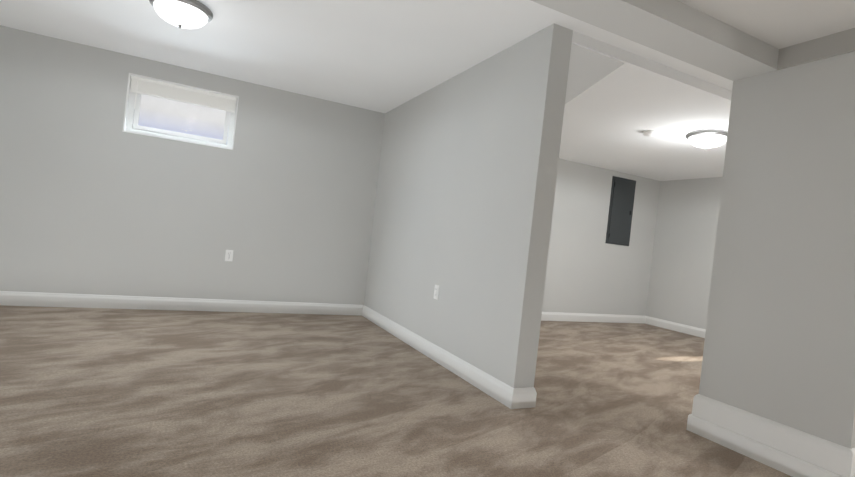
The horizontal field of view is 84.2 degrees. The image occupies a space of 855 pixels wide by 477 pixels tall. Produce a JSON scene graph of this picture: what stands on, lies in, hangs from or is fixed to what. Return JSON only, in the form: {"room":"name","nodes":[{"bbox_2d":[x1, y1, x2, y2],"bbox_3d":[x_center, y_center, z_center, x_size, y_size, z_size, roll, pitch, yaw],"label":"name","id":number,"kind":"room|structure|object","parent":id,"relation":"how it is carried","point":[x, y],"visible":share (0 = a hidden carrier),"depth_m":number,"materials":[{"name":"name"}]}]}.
{"room":"finished basement","nodes":[
{"label":"finished basement","id":0,"kind":"room"},
{"bbox_2d":[0,25,660,315],"bbox_3d":[-0.292,-0.240,5.706,8.770,2.320,0.250,6,0,-26],"label":"wall","id":1,"kind":"structure","parent":0,"point":[279,198],"depth_m":4.67,"materials":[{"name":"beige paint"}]},
{"bbox_2d":[0,291,359,314],"bbox_3d":[-2.434,0.631,4.569,3.815,0.120,0.016,6,0,-26],"label":"baseboard","id":2,"kind":"structure","parent":1,"relation":"attached to","point":[7,298],"depth_m":4.53,"materials":[{"name":"white paint"}]},
{"bbox_2d":[122,73,238,149],"bbox_3d":[-2.370,-1.203,4.601,0.940,0.540,0.167,6,0,-26],"label":"window","id":3,"kind":"structure","parent":1,"relation":"in","point":[138,86],"depth_m":4.57,"materials":[{"name":"white paint"}]},
{"bbox_2d":[225,250,233,260],"bbox_3d":[-1.994,0.172,4.760,0.072,0.115,0.010,6,0,-26],"label":"outlet","id":4,"kind":"object","parent":1,"relation":"attached to","point":[228,255],"visible":1,"depth_m":4.76,"materials":[{"name":"white plastic"}]},
{"bbox_2d":[541,312,647,322],"bbox_3d":[1.399,1.052,6.446,4.465,0.120,0.016,6,0,-26],"label":"baseboard","id":5,"kind":"structure","parent":1,"relation":"attached to","point":[546,316],"depth_m":6.93,"materials":[{"name":"white paint"}]},
{"bbox_2d":[605,176,635,245],"bbox_3d":[2.903,-0.403,7.088,0.480,1.000,0.028,6,0,-26],"label":"breaker panel","id":6,"kind":"object","parent":1,"relation":"attached to","point":[620,211],"visible":1,"depth_m":7.07,"materials":[{"name":"grey metal"}]},
{"bbox_2d":[0,0,732,112],"bbox_3d":[1.622,-1.270,2.027,8.770,0.150,8.430,6,0,-26],"label":"ceiling","id":7,"kind":"structure","parent":0,"point":[383,56],"depth_m":3.51,"materials":[{"name":"white paint"}]},
{"bbox_2d":[149,0,212,28],"bbox_3d":[-1.639,-1.475,3.147,0.380,0.157,0.380,6,0,-26],"label":"light","id":8,"kind":"object","parent":7,"relation":"attached to","point":[190,14],"visible":1,"depth_m":3.06,"materials":[{"name":"white glass"}]},
{"bbox_2d":[531,0,778,80],"bbox_3d":[-0.262,-1.278,1.633,4.756,0.255,0.240,6,0,-26],"label":"beam","id":9,"kind":"structure","parent":7,"relation":"attached to","point":[679,30],"depth_m":2.32,"materials":[{"name":"beige paint"}]},
{"bbox_2d":[0,305,791,476],"bbox_3d":[1.251,1.159,2.035,9.250,0.120,8.630,6,0,-26],"label":"floor","id":10,"kind":"structure","parent":0,"point":[97,392],"depth_m":2.61,"materials":[{"name":"carpet"}]},
{"bbox_2d":[699,51,854,448],"bbox_3d":[2.012,0.013,2.536,0.356,2.325,0.720,6,0,-26],"label":"wall","id":11,"kind":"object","parent":10,"relation":"on","point":[779,344],"visible":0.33,"depth_m":2.43,"materials":[{"name":"beige paint"}]},
{"bbox_2d":[687,394,854,476],"bbox_3d":[1.897,1.058,2.537,0.416,0.222,0.780,6,0,-26],"label":"baseboard","id":12,"kind":"structure","parent":11,"relation":"attached to","point":[790,451],"depth_m":2.41,"materials":[{"name":"white paint"}]},
{"bbox_2d":[777,28,854,69],"bbox_3d":[2.013,-0.957,2.352,0.034,0.114,0.486,6,0,-26],"label":"band","id":13,"kind":"object","parent":11,"relation":"attached to","point":[835,44],"visible":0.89,"depth_m":2.40,"materials":[{"name":"beige paint"}]},
{"bbox_2d":[364,23,572,387],"bbox_3d":[0.076,-0.199,4.157,0.150,2.320,2.860,6,0,-26],"label":"wall","id":14,"kind":"structure","parent":0,"point":[466,188],"depth_m":3.40,"materials":[{"name":"beige paint"}]},
{"bbox_2d":[434,285,438,299],"bbox_3d":[0.071,0.435,3.844,0.010,0.115,0.072,6,0,-26],"label":"outlet","id":15,"kind":"object","parent":14,"relation":"attached to","point":[436,291],"visible":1,"depth_m":3.83,"materials":[{"name":"white plastic"}]},
{"bbox_2d":[360,305,523,408],"bbox_3d":[-0.100,0.888,4.110,0.041,0.120,2.856,6,0,-26],"label":"baseboard","id":16,"kind":"structure","parent":14,"relation":"attached to","point":[508,396],"depth_m":3.46,"materials":[{"name":"white paint"}]},
{"bbox_2d":[520,387,536,407],"bbox_3d":[0.038,0.904,4.178,0.016,0.120,2.856,6,0,-26],"label":"baseboard","id":17,"kind":"structure","parent":14,"relation":"attached to","point":[530,394],"depth_m":2.88,"materials":[{"name":"white paint"}]},
{"bbox_2d":[559,31,731,180],"bbox_3d":[2.280,-1.094,5.175,4.504,0.080,2.860,6,0,-26],"label":"ceiling","id":18,"kind":"structure","parent":0,"point":[609,119],"depth_m":4.33,"materials":[{"name":"white paint"}]},
{"bbox_2d":[565,44,623,103],"bbox_3d":[0.464,-1.067,4.309,0.504,0.410,2.840,6,0,-26],"label":"ceiling bulkhead","id":19,"kind":"object","parent":18,"relation":"attached to","point":[588,69],"visible":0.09,"depth_m":2.98,"materials":[{"name":"white paint"}]},
{"bbox_2d":[643,130,657,136],"bbox_3d":[2.213,-1.039,4.711,0.136,0.043,0.136,6,0,-26],"label":"smoke detector","id":20,"kind":"object","parent":18,"relation":"attached to","point":[649,133],"visible":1,"depth_m":4.67,"materials":[{"name":"white plastic"}]},
{"bbox_2d":[685,129,727,149],"bbox_3d":[2.685,-0.930,4.545,0.380,0.157,0.380,6,0,-26],"label":"light","id":21,"kind":"object","parent":18,"relation":"attached to","point":[706,138],"visible":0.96,"depth_m":4.44,"materials":[{"name":"white glass"}]},
{"bbox_2d":[646,177,722,328],"bbox_3d":[5.361,0.383,3.870,0.150,2.320,8.030,6,0,-26],"label":"wall","id":22,"kind":"structure","parent":0,"point":[683,250],"depth_m":6.96,"materials":[{"name":"beige paint"}]},
{"bbox_2d":[644,316,705,337],"bbox_3d":[5.166,1.468,3.834,0.016,0.120,8.030,6,0,-26],"label":"baseboard","id":23,"kind":"structure","parent":22,"relation":"attached to","point":[678,327],"depth_m":6.95,"materials":[{"name":"white paint"}]},
{"bbox_2d":[678,0,854,48],"bbox_3d":[0.693,-1.229,-0.483,4.920,0.150,4.420,6,0,-26],"label":"ceiling","id":24,"kind":"structure","parent":0,"point":[779,24],"depth_m":2.24,"materials":[{"name":"white paint"}]},
{"label":"outside","id":25,"kind":"structure","parent":0,"visible":0},
{"bbox_2d":[138,94,229,144],"bbox_3d":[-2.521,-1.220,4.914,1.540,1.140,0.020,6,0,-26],"label":"window pane","id":26,"kind":"object","parent":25,"point":[172,117],"depth_m":4.89,"materials":[{"name":"clear glass"}]}
]}

